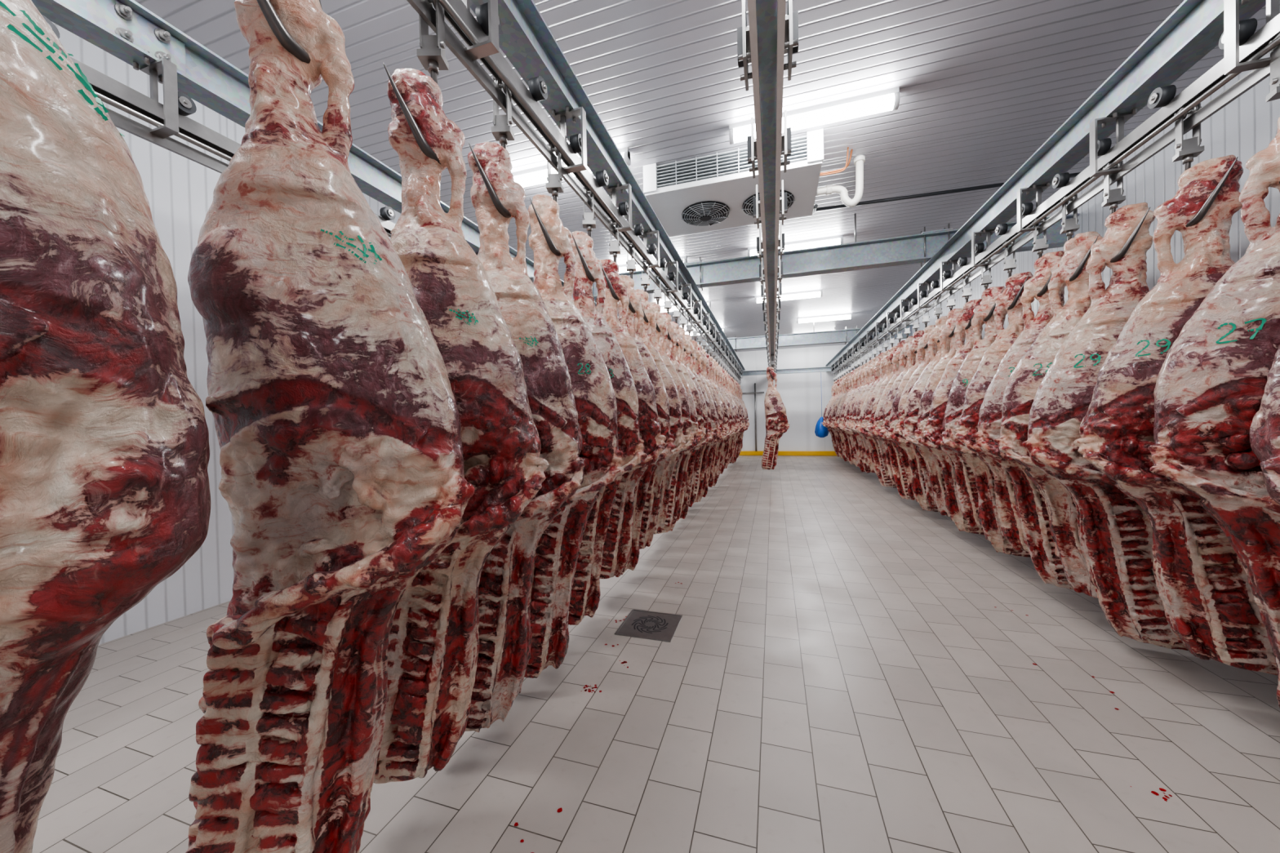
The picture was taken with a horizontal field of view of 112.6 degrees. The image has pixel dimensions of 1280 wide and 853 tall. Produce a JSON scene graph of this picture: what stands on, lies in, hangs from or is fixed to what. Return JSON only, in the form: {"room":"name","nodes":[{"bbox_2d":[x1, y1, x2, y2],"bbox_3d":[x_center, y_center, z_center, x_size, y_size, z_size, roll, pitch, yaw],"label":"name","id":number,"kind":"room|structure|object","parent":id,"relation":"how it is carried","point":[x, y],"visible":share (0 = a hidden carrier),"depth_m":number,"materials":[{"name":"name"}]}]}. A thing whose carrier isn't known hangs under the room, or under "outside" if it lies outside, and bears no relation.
{"room":"processing plant","nodes":[
{"label":"processing plant","id":0,"kind":"room"},
{"bbox_2d":[51,21,400,644],"bbox_3d":[-2.063,-0.628,7.339,0.100,3.850,19.800,-1,1,17],"label":"wall","id":1,"kind":"structure","parent":0,"point":[179,189],"depth_m":3.12,"materials":[{"name":"metal"}]},
{"bbox_2d":[727,364,862,376],"bbox_3d":[3.959,-1.806,14.341,7.230,0.145,0.120,-1,1,17],"label":"beam","id":2,"kind":"structure","parent":1,"relation":"attached to","point":[825,368],"depth_m":13.98,"materials":[{"name":"metal"}]},
{"bbox_2d":[814,400,828,437],"bbox_3d":[5.897,-0.701,13.863,0.432,2.130,0.344,-1,1,17],"label":"plastic bag","id":3,"kind":"object","parent":2,"relation":"hanging from","point":[820,431],"visible":0.87,"depth_m":13.78,"materials":[{"name":"plastic"}]},
{"bbox_2d":[32,455,1279,852],"bbox_3d":[1.483,1.290,6.268,7.450,0.100,20.000,-1,1,17],"label":"floor","id":4,"kind":"structure","parent":0,"point":[840,671],"depth_m":1.90,"materials":[{"name":"tile"}]},
{"bbox_2d":[614,608,682,642],"bbox_3d":[0.066,1.311,2.823,0.364,0.008,0.364,-1,1,17],"label":"floor drain","id":5,"kind":"object","parent":4,"relation":"on","point":[646,624],"visible":1,"depth_m":2.80,"materials":[{"name":"silver metal"}]},
{"bbox_2d":[514,582,1172,852],"bbox_3d":[0.958,1.303,2.134,2.695,0.001,2.536,-1,1,17],"label":"drip","id":6,"kind":"object","parent":4,"relation":"on","point":[560,810],"visible":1,"depth_m":1.73,"materials":[{"name":"liquid"}]},
{"bbox_2d":[134,0,1279,354],"bbox_3d":[1.405,-2.659,6.217,7.450,0.100,20.000,-1,1,17],"label":"ceiling","id":7,"kind":"structure","parent":0,"point":[984,85],"depth_m":3.24,"materials":[{"name":"metal"}]},
{"bbox_2d":[511,164,557,186],"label":"fluorescent ceiling light","id":8,"kind":"object","parent":7,"relation":"attached to","point":[531,176],"depth_m":4.19,"materials":[{"name":"white paint"}]},
{"bbox_2d":[618,264,629,272],"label":"fluorescent ceiling light","id":9,"kind":"object","parent":7,"relation":"attached to","point":[622,268],"depth_m":6.81,"materials":[{"name":"white paint"}]},
{"bbox_2d":[618,146,631,165],"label":"fluorescent ceiling light","id":10,"kind":"object","parent":7,"relation":"attached to","point":[625,152],"depth_m":3.90,"materials":[{"name":"white paint"}]},
{"bbox_2d":[635,262,643,271],"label":"fluorescent ceiling light","id":11,"kind":"object","parent":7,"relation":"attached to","point":[637,268],"depth_m":6.73,"materials":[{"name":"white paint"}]},
{"bbox_2d":[660,304,678,312],"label":"fluorescent ceiling light","id":12,"kind":"object","parent":7,"relation":"attached to","point":[663,310],"depth_m":9.26,"materials":[{"name":"white paint"}]},
{"bbox_2d":[680,256,687,262],"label":"fluorescent ceiling light","id":13,"kind":"object","parent":7,"relation":"attached to","point":[685,259],"depth_m":6.51,"materials":[{"name":"white paint"}]},
{"bbox_2d":[684,328,724,335],"bbox_3d":[1.721,-2.619,11.882,1.270,0.138,0.107,-1,1,17],"label":"fluorescent ceiling light","id":14,"kind":"object","parent":7,"relation":"attached to","point":[723,329],"visible":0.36,"depth_m":11.92,"materials":[{"name":"white paint"}]},
{"bbox_2d":[706,301,711,307],"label":"fluorescent ceiling light","id":15,"kind":"object","parent":7,"relation":"attached to","point":[708,303],"depth_m":8.99,"materials":[{"name":"white paint"}]},
{"bbox_2d":[643,128,823,236],"bbox_3d":[0.962,-2.404,4.421,1.630,0.342,1.020,-1,1,17],"label":"evaporator cooling unit","id":16,"kind":"object","parent":7,"relation":"attached to","point":[717,191],"visible":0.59,"depth_m":4.14,"materials":[{"name":"white paint"}]},
{"bbox_2d":[816,155,865,207],"bbox_3d":[1.958,-2.361,4.163,0.436,0.464,0.100,-1,1,17],"label":"drain pipe","id":17,"kind":"object","parent":16,"relation":"attached to","point":[859,161],"visible":0.99,"depth_m":4.11,"materials":[{"name":"white plastic"}]},
{"bbox_2d":[812,172,1080,214],"bbox_3d":[3.251,-2.470,4.636,2.756,0.206,0.412,-1,1,5],"label":"pipe","id":18,"kind":"object","parent":16,"relation":"attached to","point":[1072,175],"visible":0.57,"depth_m":4.67,"materials":[{"name":"metal"}]},
{"bbox_2d":[747,246,758,256],"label":"fluorescent ceiling light","id":19,"kind":"object","parent":7,"relation":"attached to","point":[751,251],"depth_m":6.21,"materials":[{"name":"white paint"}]},
{"bbox_2d":[755,288,822,303],"bbox_3d":[2.963,-2.601,8.550,1.270,0.138,0.107,-1,1,17],"label":"fluorescent ceiling light","id":20,"kind":"object","parent":7,"relation":"attached to","point":[815,293],"visible":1,"depth_m":8.46,"materials":[{"name":"white paint"}]},
{"bbox_2d":[696,321,912,351],"bbox_3d":[2.935,-2.282,11.090,7.230,0.840,0.180,-1,1,17],"label":"cross beam","id":21,"kind":"structure","parent":7,"relation":"hanging from","point":[845,335],"depth_m":10.70,"materials":[{"name":"metal"}]},
{"bbox_2d":[728,86,900,144],"bbox_3d":[1.373,-2.503,3.463,1.270,0.138,0.107,-1,1,17],"label":"fluorescent ceiling light","id":22,"kind":"object","parent":7,"relation":"attached to","point":[886,100],"visible":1,"depth_m":3.38,"materials":[{"name":"white paint"}]},
{"bbox_2d":[562,213,1079,302],"bbox_3d":[1.250,-2.179,5.698,7.230,0.840,0.180,-1,1,17],"label":"cross beam","id":23,"kind":"structure","parent":7,"relation":"hanging from","point":[915,248],"depth_m":5.29,"materials":[{"name":"metal"}]},
{"bbox_2d":[825,0,1279,381],"bbox_3d":[3.630,-1.469,5.591,0.195,0.991,19.690,-1,1,17],"label":"rail","id":24,"kind":"object","parent":23,"relation":"attached to","point":[1195,28],"visible":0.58,"depth_m":2.37,"materials":[{"name":"metal"}]},
{"bbox_2d":[822,381,835,453],"bbox_3d":[6.053,-0.285,13.337,0.694,2.272,0.389,-1,1,35],"label":"hindquarters","id":25,"kind":"object","parent":24,"relation":"hanging from","point":[834,383],"visible":0.18,"depth_m":13.36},
{"bbox_2d":[822,379,839,456],"bbox_3d":[5.921,-0.243,12.941,0.693,2.330,0.386,-1,1,36],"label":"hindquarters","id":26,"kind":"object","parent":24,"relation":"hanging from","point":[825,421],"visible":0.23,"depth_m":12.94,"materials":[{"name":"food"}]},
{"bbox_2d":[826,378,843,458],"bbox_3d":[5.840,-0.227,12.535,0.689,2.352,0.376,0,1,43],"label":"hindquarters","id":27,"kind":"object","parent":24,"relation":"hanging from","point":[837,380],"visible":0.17,"depth_m":12.56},
{"bbox_2d":[826,377,843,456],"bbox_3d":[5.686,-0.264,12.157,0.688,2.250,0.378,-1,1,39],"label":"hindquarters","id":28,"kind":"object","parent":24,"relation":"hanging from","point":[841,452],"visible":0.2,"depth_m":12.15,"materials":[{"name":"food"}]},
{"bbox_2d":[830,375,846,458],"bbox_3d":[5.453,-0.253,11.416,0.691,2.260,0.387,0,1,42],"label":"hindquarters","id":29,"kind":"object","parent":24,"relation":"hanging from","point":[835,406],"visible":0.12,"depth_m":11.43,"materials":[{"name":"food"}]},
{"bbox_2d":[828,376,848,462],"bbox_3d":[5.600,-0.213,11.755,0.701,2.352,0.371,0,1,41],"label":"hindquarters","id":30,"kind":"object","parent":24,"relation":"hanging from","point":[842,377],"visible":0.15,"depth_m":11.78,"materials":[{"name":"food"}]},
{"bbox_2d":[833,373,853,464],"bbox_3d":[5.369,-0.192,11.029,0.693,2.366,0.379,0,1,44],"label":"hindquarters","id":31,"kind":"object","parent":24,"relation":"hanging from","point":[846,375],"visible":0.14,"depth_m":11.05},
{"bbox_2d":[833,371,854,464],"bbox_3d":[5.222,-0.207,10.701,0.688,2.312,0.383,-1,1,36],"label":"hindquarters","id":32,"kind":"object","parent":24,"relation":"hanging from","point":[847,445],"visible":0.3,"depth_m":10.70,"materials":[{"name":"food"}]},
{"bbox_2d":[837,369,859,466],"bbox_3d":[5.133,-0.190,10.273,0.684,2.334,0.373,-1,1,41],"label":"hindquarters","id":33,"kind":"object","parent":24,"relation":"hanging from","point":[852,372],"visible":0.17,"depth_m":10.29,"materials":[{"name":"food"}]},
{"bbox_2d":[838,367,859,466],"bbox_3d":[4.982,-0.216,9.908,0.698,2.283,0.391,-1,1,38],"label":"hindquarters","id":34,"kind":"object","parent":24,"relation":"hanging from","point":[842,420],"visible":0.27,"depth_m":9.91,"materials":[{"name":"food"}]},
{"bbox_2d":[844,364,866,466],"bbox_3d":[4.751,-0.240,9.167,0.667,2.182,0.374,-1,1,37],"label":"hindquarters","id":35,"kind":"object","parent":24,"relation":"hanging from","point":[863,366],"visible":0.3,"depth_m":9.17,"materials":[{"name":"food"}]},
{"bbox_2d":[841,365,871,472],"bbox_3d":[4.901,-0.164,9.517,0.706,2.369,0.373,0,1,42],"label":"hindquarters","id":36,"kind":"object","parent":24,"relation":"hanging from","point":[864,468],"visible":0.27,"depth_m":9.54,"materials":[{"name":"food"}]},
{"bbox_2d":[847,361,869,467],"bbox_3d":[4.638,-0.232,8.804,0.668,2.186,0.375,-1,1,34],"label":"hindquarters","id":37,"kind":"object","parent":24,"relation":"hanging from","point":[866,365],"visible":0.15,"depth_m":8.81,"materials":[{"name":"food"}]},
{"bbox_2d":[849,359,875,473],"bbox_3d":[4.526,-0.204,8.447,0.684,2.240,0.384,-1,1,40],"label":"hindquarters","id":38,"kind":"object","parent":24,"relation":"hanging from","point":[870,362],"visible":0.31,"depth_m":8.45,"materials":[{"name":"food"}]},
{"bbox_2d":[853,355,879,475],"bbox_3d":[4.402,-0.195,8.050,0.686,2.244,0.384,0,1,44],"label":"hindquarters","id":39,"kind":"object","parent":24,"relation":"hanging from","point":[860,403],"visible":0.2,"depth_m":8.06,"materials":[{"name":"food"}]},
{"bbox_2d":[855,352,897,488],"bbox_3d":[4.272,-0.116,7.662,0.712,2.396,0.397,0,1,43],"label":"hindquarters","id":40,"kind":"object","parent":24,"relation":"hanging from","point":[883,479],"visible":0.39,"depth_m":7.64,"materials":[{"name":"food"}]},
{"bbox_2d":[862,349,891,479],"bbox_3d":[4.154,-0.200,7.255,0.670,2.191,0.375,-1,1,35],"label":"hindquarters","id":41,"kind":"object","parent":24,"relation":"hanging from","point":[868,406],"visible":0.23,"depth_m":7.26,"materials":[{"name":"food"}]},
{"bbox_2d":[866,346,899,485],"bbox_3d":[4.038,-0.170,6.883,0.683,2.233,0.375,-1,1,37],"label":"hindquarters","id":42,"kind":"object","parent":24,"relation":"hanging from","point":[889,357],"visible":0.31,"depth_m":6.88,"materials":[{"name":"food"}]},
{"bbox_2d":[870,340,915,500],"bbox_3d":[3.902,-0.094,6.481,0.712,2.394,0.396,-1,1,37],"label":"hindquarters","id":43,"kind":"object","parent":24,"relation":"hanging from","point":[896,464],"visible":0.4,"depth_m":6.46,"materials":[{"name":"food"}]},
{"bbox_2d":[880,336,915,500],"bbox_3d":[3.827,-0.114,6.079,0.694,2.328,0.367,-1,1,40],"label":"hindquarters","id":44,"kind":"object","parent":24,"relation":"hanging from","point":[887,405],"visible":0.21,"depth_m":6.10,"materials":[{"name":"food"}]},
{"bbox_2d":[887,329,938,511],"bbox_3d":[3.708,-0.077,5.708,0.703,2.401,0.384,-1,1,37],"label":"hindquarters","id":45,"kind":"object","parent":24,"relation":"hanging from","point":[918,486],"visible":0.3,"depth_m":5.71,"materials":[{"name":"food"}]},
{"bbox_2d":[894,324,937,506],"bbox_3d":[3.595,-0.125,5.339,0.675,2.264,0.357,-1,1,40],"label":"hindquarters","id":46,"kind":"object","parent":24,"relation":"hanging from","point":[922,341],"visible":0.27,"depth_m":5.35,"materials":[{"name":"food"}]},
{"bbox_2d":[900,315,951,516],"bbox_3d":[3.438,-0.114,4.970,0.704,2.303,0.395,-1,1,35],"label":"hindquarters","id":47,"kind":"object","parent":24,"relation":"hanging from","point":[936,480],"visible":0.33,"depth_m":4.96,"materials":[{"name":"food"}]},
{"bbox_2d":[914,308,984,534],"bbox_3d":[3.356,-0.064,4.587,0.697,2.380,0.381,0,1,43],"label":"hindquarters","id":48,"kind":"object","parent":24,"relation":"hanging from","point":[952,503],"visible":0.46,"depth_m":4.59,"materials":[{"name":"food"}]},
{"bbox_2d":[922,298,984,528],"bbox_3d":[3.214,-0.122,4.243,0.681,2.227,0.374,0,1,44],"label":"hindquarters","id":49,"kind":"object","parent":24,"relation":"hanging from","point":[966,486],"visible":0.44,"depth_m":4.22,"materials":[{"name":"food"}]},
{"bbox_2d":[941,286,1031,557],"bbox_3d":[3.121,-0.053,3.829,0.694,2.370,0.379,-1,1,36],"label":"hindquarters","id":50,"kind":"object","parent":24,"relation":"hanging from","point":[988,520],"visible":0.46,"depth_m":3.83,"materials":[{"name":"red"}]},
{"bbox_2d":[953,271,1034,551],"bbox_3d":[2.974,-0.110,3.478,0.679,2.220,0.373,0,1,42],"label":"hindquarters","id":51,"kind":"object","parent":24,"relation":"hanging from","point":[1011,526],"visible":0.38,"depth_m":3.46,"materials":[{"name":"food"}]},
{"bbox_2d":[971,250,1073,590],"bbox_3d":[2.843,-0.042,3.091,0.703,2.363,0.391,-1,1,40],"label":"hindquarters","id":52,"kind":"object","parent":24,"relation":"hanging from","point":[1030,505],"visible":0.42,"depth_m":3.07,"materials":[{"name":"red"}]},
{"bbox_2d":[994,231,1106,598],"bbox_3d":[2.753,-0.073,2.777,0.703,2.301,0.394,-1,1,38],"label":"hindquarters","id":53,"kind":"object","parent":24,"relation":"hanging from","point":[1023,384],"visible":0.44,"depth_m":2.77,"materials":[{"name":"red"}]},
{"bbox_2d":[1022,202,1187,650],"bbox_3d":[2.635,-0.010,2.429,0.717,2.412,0.399,-1,1,34],"label":"hindquarters","id":54,"kind":"object","parent":24,"relation":"hanging from","point":[1115,533],"visible":0.59,"depth_m":2.37,"materials":[{"name":"red"}]},
{"bbox_2d":[1073,154,1277,675],"bbox_3d":[2.511,-0.064,1.998,0.693,2.266,0.381,-1,1,39],"label":"hindquarters","id":55,"kind":"object","parent":24,"relation":"hanging from","point":[1205,592],"visible":0.56,"depth_m":1.95,"materials":[{"name":"red"}]},
{"bbox_2d":[1147,116,1279,708],"bbox_3d":[2.422,-0.017,1.585,0.703,2.358,0.372,0,1,42],"label":"hindquarters","id":56,"kind":"object","parent":24,"relation":"hanging from","point":[1209,389],"visible":0.96,"depth_m":1.62,"materials":[{"name":"red"}]},
{"bbox_2d":[1249,345,1279,504],"bbox_3d":[2.301,0.003,1.205,0.699,2.385,0.382,-1,1,36],"label":"hindquarters","id":57,"kind":"object","parent":24,"relation":"hanging from","point":[1264,428],"visible":1,"depth_m":1.39,"materials":[{"name":"food"}]},
{"bbox_2d":[796,312,852,323],"bbox_3d":[4.520,-2.656,10.482,1.250,0.138,0.107,-1,1,17],"label":"fluorescent ceiling light","id":58,"kind":"object","parent":7,"relation":"attached to","point":[842,316],"visible":1,"depth_m":10.44,"materials":[{"name":"white paint"}]},
{"bbox_2d":[819,146,853,176],"bbox_3d":[1.839,-2.480,4.016,0.309,0.222,0.066,-1,1,17],"label":"pipe","id":59,"kind":"object","parent":7,"relation":"attached to","point":[841,170],"visible":0.92,"depth_m":4.00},
{"bbox_3d":[-0.853,-2.050,-1.030,7.230,0.840,0.180,-1,1,17],"label":"cross beam","id":60,"kind":"structure","parent":7,"relation":"attached to","visible":0},
{"bbox_2d":[31,0,618,318],"bbox_3d":[-0.585,-1.630,6.905,0.190,0.535,19.690,-1,1,17],"label":"rail","id":61,"kind":"object","parent":60,"relation":"hanging from","point":[186,69],"visible":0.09,"depth_m":1.92,"materials":[{"name":"metal"}]},
{"bbox_2d":[256,0,745,384],"bbox_3d":[0.937,-1.426,6.434,0.190,0.991,19.690,-1,1,17],"label":"rail","id":62,"kind":"object","parent":60,"relation":"hanging from","point":[517,27],"visible":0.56,"depth_m":2.12,"materials":[{"name":"metal"}]},
{"bbox_2d":[0,0,210,852],"bbox_3d":[-0.907,-0.043,0.519,0.584,2.284,0.355,-1,1,-16],"label":"hindquarters","id":63,"kind":"object","parent":62,"relation":"hanging from","point":[105,495],"visible":1,"depth_m":0.51,"materials":[{"name":"red"}]},
{"bbox_2d":[185,0,474,852],"bbox_3d":[-0.724,0.053,1.010,0.613,2.354,0.378,-1,1,-22],"label":"hindquarters","id":64,"kind":"object","parent":62,"relation":"hanging from","point":[331,399],"visible":1,"depth_m":0.91,"materials":[{"name":"red"}]},
{"bbox_2d":[373,67,548,783],"bbox_3d":[-0.609,-0.008,1.391,0.610,2.230,0.375,-1,1,-13],"label":"hindquarters","id":65,"kind":"object","parent":62,"relation":"hanging from","point":[433,646],"visible":0.67,"depth_m":1.31,"materials":[{"name":"red"}]},
{"bbox_2d":[465,141,584,733],"bbox_3d":[-0.530,0.037,1.735,0.617,2.346,0.375,-1,1,-9],"label":"hindquarters","id":66,"kind":"object","parent":62,"relation":"hanging from","point":[506,580],"visible":0.48,"depth_m":1.68,"materials":[{"name":"red"}]},
{"bbox_2d":[524,194,624,678],"bbox_3d":[-0.406,0.038,2.145,0.631,2.372,0.373,-1,1,-7],"label":"hindquarters","id":67,"kind":"object","parent":62,"relation":"hanging from","point":[557,549],"visible":0.57,"depth_m":2.08,"materials":[{"name":"red"}]},
{"bbox_2d":[568,231,647,625],"bbox_3d":[-0.279,-0.002,2.546,0.609,2.290,0.360,-1,1,-17],"label":"hindquarters","id":68,"kind":"object","parent":62,"relation":"hanging from","point":[585,590],"visible":0.44,"depth_m":2.49,"materials":[{"name":"red"}]},
{"bbox_2d":[600,259,666,578],"bbox_3d":[-0.117,-0.052,2.966,0.600,2.194,0.369,-1,1,-8],"label":"hindquarters","id":69,"kind":"object","parent":62,"relation":"hanging from","point":[616,546],"visible":0.47,"depth_m":2.89,"materials":[{"name":"food"}]},
{"bbox_2d":[617,275,675,574],"bbox_3d":[-0.044,-0.020,3.300,0.606,2.279,0.358,-1,1,-11],"label":"hindquarters","id":70,"kind":"object","parent":62,"relation":"hanging from","point":[661,397],"visible":0.3,"depth_m":3.26,"materials":[{"name":"red"}]},
{"bbox_2d":[633,288,686,549],"bbox_3d":[0.104,-0.066,3.670,0.604,2.210,0.379,-1,1,-10],"label":"hindquarters","id":71,"kind":"object","parent":62,"relation":"hanging from","point":[649,517],"visible":0.43,"depth_m":3.61,"materials":[{"name":"food"}]},
{"bbox_2d":[647,302,695,533],"bbox_3d":[0.226,-0.080,4.060,0.600,2.192,0.376,-1,1,-6],"label":"hindquarters","id":72,"kind":"object","parent":62,"relation":"hanging from","point":[664,494],"visible":0.37,"depth_m":4.01,"materials":[{"name":"food"}]},
{"bbox_2d":[657,311,702,533],"bbox_3d":[0.353,-0.039,4.458,0.595,2.286,0.367,-1,1,-21],"label":"hindquarters","id":73,"kind":"object","parent":62,"relation":"hanging from","point":[677,473],"visible":0.37,"depth_m":4.40,"materials":[{"name":"food"}]},
{"bbox_2d":[669,321,706,510],"bbox_3d":[0.466,-0.118,4.830,0.583,2.133,0.365,-1,1,-7],"label":"hindquarters","id":74,"kind":"object","parent":62,"relation":"hanging from","point":[695,393],"visible":0.26,"depth_m":4.78,"materials":[{"name":"food"}]},
{"bbox_2d":[676,327,712,520],"bbox_3d":[0.546,-0.035,5.190,0.620,2.333,0.367,-1,1,-9],"label":"hindquarters","id":75,"kind":"object","parent":62,"relation":"hanging from","point":[682,512],"visible":0.26,"depth_m":5.15,"materials":[{"name":"food"}]},
{"bbox_2d":[684,333,715,506],"bbox_3d":[0.673,-0.070,5.589,0.602,2.264,0.356,-1,1,-19],"label":"hindquarters","id":76,"kind":"object","parent":62,"relation":"hanging from","point":[692,366],"visible":0.28,"depth_m":5.57,"materials":[{"name":"food"}]},
{"bbox_2d":[690,339,721,502],"bbox_3d":[0.835,-0.067,5.997,0.596,2.290,0.368,-1,1,-13],"label":"hindquarters","id":77,"kind":"object","parent":62,"relation":"hanging from","point":[700,475],"visible":0.38,"depth_m":5.94,"materials":[{"name":"food"}]},
{"bbox_2d":[696,344,722,501],"bbox_3d":[0.919,-0.048,6.371,0.619,2.355,0.377,-1,1,-10],"label":"hindquarters","id":78,"kind":"object","parent":62,"relation":"hanging from","point":[699,347],"visible":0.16,"depth_m":6.35,"materials":[{"name":"food"}]},
{"bbox_2d":[701,348,726,497],"bbox_3d":[1.035,-0.054,6.753,0.628,2.363,0.372,-1,1,-9],"label":"hindquarters","id":79,"kind":"object","parent":62,"relation":"hanging from","point":[708,366],"visible":0.23,"depth_m":6.72,"materials":[{"name":"food"}]},
{"bbox_2d":[705,352,727,482],"bbox_3d":[1.183,-0.148,7.135,0.588,2.151,0.361,-1,1,-17],"label":"hindquarters","id":80,"kind":"object","parent":62,"relation":"hanging from","point":[712,465],"visible":0.16,"depth_m":7.10,"materials":[{"name":"food"}]},
{"bbox_2d":[709,355,729,480],"bbox_3d":[1.295,-0.146,7.483,0.599,2.191,0.375,-1,1,-15],"label":"hindquarters","id":81,"kind":"object","parent":62,"relation":"hanging from","point":[721,397],"visible":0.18,"depth_m":7.45,"materials":[{"name":"food"}]},
{"bbox_2d":[707,358,733,487],"bbox_3d":[1.379,-0.077,7.847,0.627,2.358,0.371,-1,1,-19],"label":"hindquarters","id":82,"kind":"object","parent":62,"relation":"hanging from","point":[713,482],"visible":0.18,"depth_m":7.83,"materials":[{"name":"food"}]},
{"bbox_2d":[715,360,735,478],"bbox_3d":[1.534,-0.129,8.240,0.622,2.275,0.390,-1,1,-8],"label":"hindquarters","id":83,"kind":"object","parent":62,"relation":"hanging from","point":[731,414],"visible":0.25,"depth_m":8.20,"materials":[{"name":"food"}]},
{"bbox_2d":[717,364,735,472],"bbox_3d":[1.608,-0.146,8.591,0.589,2.215,0.348,-1,1,-11],"label":"hindquarters","id":84,"kind":"object","parent":62,"relation":"hanging from","point":[718,366],"visible":0.05,"depth_m":8.57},
{"bbox_2d":[720,366,737,474],"bbox_3d":[1.733,-0.131,8.989,0.604,2.273,0.358,-1,1,-9],"label":"hindquarters","id":85,"kind":"object","parent":62,"relation":"hanging from","point":[721,368],"visible":0.16,"depth_m":8.96,"materials":[{"name":"food"}]},
{"bbox_2d":[722,368,739,467],"bbox_3d":[1.882,-0.185,9.365,0.592,2.166,0.364,-1,1,-7],"label":"hindquarters","id":86,"kind":"object","parent":62,"relation":"hanging from","point":[723,371],"visible":0.23,"depth_m":9.33,"materials":[{"name":"food"}]},
{"bbox_2d":[724,369,740,468],"bbox_3d":[1.999,-0.166,9.731,0.616,2.253,0.386,-1,1,-12],"label":"hindquarters","id":87,"kind":"object","parent":62,"relation":"hanging from","point":[725,372],"visible":0.23,"depth_m":9.71,"materials":[{"name":"food"}]},
{"bbox_2d":[726,372,740,461],"bbox_3d":[2.076,-0.168,10.078,0.586,2.229,0.356,-1,1,-9],"label":"hindquarters","id":88,"kind":"object","parent":62,"relation":"hanging from","point":[729,390],"visible":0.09,"depth_m":10.05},
{"bbox_2d":[728,373,742,464],"bbox_3d":[2.204,-0.177,10.488,0.585,2.226,0.356,-1,1,-9],"label":"hindquarters","id":89,"kind":"object","parent":62,"relation":"hanging from","point":[728,374],"visible":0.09,"depth_m":10.47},
{"bbox_2d":[729,376,743,458],"bbox_3d":[2.360,-0.229,10.891,0.586,2.143,0.367,-1,1,-10],"label":"hindquarters","id":90,"kind":"object","parent":62,"relation":"hanging from","point":[737,402],"visible":0.19,"depth_m":10.86,"materials":[{"name":"food"}]},
{"bbox_2d":[728,377,745,463],"bbox_3d":[2.489,-0.172,11.302,0.628,2.295,0.385,-1,1,-16],"label":"hindquarters","id":91,"kind":"object","parent":62,"relation":"hanging from","point":[742,429],"visible":0.3,"depth_m":11.26,"materials":[{"name":"food"}]},
{"bbox_2d":[733,378,745,447],"bbox_3d":[2.607,-0.246,11.681,0.585,2.140,0.367,-1,1,-8],"label":"hindquarters","id":92,"kind":"object","parent":62,"relation":"hanging from","point":[740,406],"visible":0.1,"depth_m":11.64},
{"bbox_2d":[733,380,746,462],"bbox_3d":[2.684,-0.156,12.030,0.627,2.360,0.371,-1,1,-12],"label":"hindquarters","id":93,"kind":"object","parent":62,"relation":"hanging from","point":[735,380],"visible":0.09,"depth_m":12.01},
{"bbox_2d":[735,381,747,458],"bbox_3d":[2.837,-0.199,12.414,0.624,2.282,0.383,-1,1,-11],"label":"hindquarters","id":94,"kind":"object","parent":62,"relation":"hanging from","point":[738,446],"visible":0.12,"depth_m":12.38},
{"bbox_2d":[736,382,748,457],"bbox_3d":[2.956,-0.207,12.797,0.623,2.279,0.383,-1,1,-14],"label":"hindquarters","id":95,"kind":"object","parent":62,"relation":"hanging from","point":[736,383],"visible":0.17,"depth_m":12.77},
{"bbox_2d":[739,385,745,453],"bbox_3d":[3.280,-0.236,13.925,0.589,2.243,0.359,-1,1,-16],"label":"hindquarters","id":96,"kind":"object","parent":62,"relation":"hanging from","point":[740,385],"visible":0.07,"depth_m":13.91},
{"bbox_2d":[737,383,748,445],"bbox_3d":[3.068,-0.248,13.156,0.604,2.208,0.378,-1,1,-18],"label":"hindquarters","id":97,"kind":"object","parent":62,"relation":"hanging from","point":[738,384],"visible":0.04,"depth_m":13.14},
{"bbox_2d":[738,384,749,452],"bbox_3d":[3.194,-0.266,13.560,0.596,2.180,0.374,-1,1,-13],"label":"hindquarters","id":98,"kind":"object","parent":62,"relation":"hanging from","point":[739,384],"visible":0.15,"depth_m":13.54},
{"bbox_2d":[737,0,798,379],"bbox_3d":[1.897,-1.362,6.135,0.220,0.831,19.690,-1,1,17],"label":"rail","id":99,"kind":"object","parent":60,"relation":"hanging from","point":[771,34],"visible":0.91,"depth_m":2.06,"materials":[{"name":"metal"}]},
{"bbox_2d":[761,366,789,469],"bbox_3d":[2.925,-0.179,9.244,0.610,2.230,0.375,-1,1,7],"label":"hindquarters","id":100,"kind":"object","parent":99,"relation":"hanging from","point":[776,420],"visible":1,"depth_m":9.17,"materials":[{"name":"food"}]},
{"bbox_2d":[742,382,764,451],"bbox_3d":[4.019,-0.337,15.713,1.100,2.490,0.058,-1,1,17],"label":"pipe","id":101,"kind":"object","parent":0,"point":[754,392],"visible":0.83,"depth_m":15.62,"materials":[{"name":"silver metal"}]},
{"bbox_2d":[708,343,868,451],"bbox_3d":[4.411,-0.866,15.738,7.250,3.850,0.100,-1,1,17],"label":"wall","id":102,"kind":"structure","parent":0,"point":[802,394],"depth_m":15.32,"materials":[{"name":"metal"}]},
{"bbox_2d":[738,450,836,455],"bbox_3d":[4.418,0.981,15.666,7.250,0.160,0.100,-1,1,17],"label":"baseboard","id":103,"kind":"structure","parent":102,"relation":"attached to","point":[742,452],"depth_m":15.28,"materials":[{"name":"yellow paint"}]},
{"bbox_2d":[782,235,843,251],"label":"fluorescent ceiling light","id":104,"kind":"object","parent":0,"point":[815,242],"depth_m":5.96,"materials":[{"name":"white paint"}]},
{"bbox_2d":[868,51,1279,360],"bbox_3d":[4.951,-0.740,5.145,0.100,3.850,19.800,-1,1,17],"label":"wall","id":105,"kind":"structure","parent":0,"point":[1246,126],"depth_m":3.50,"materials":[{"name":"metal"}]}
]}

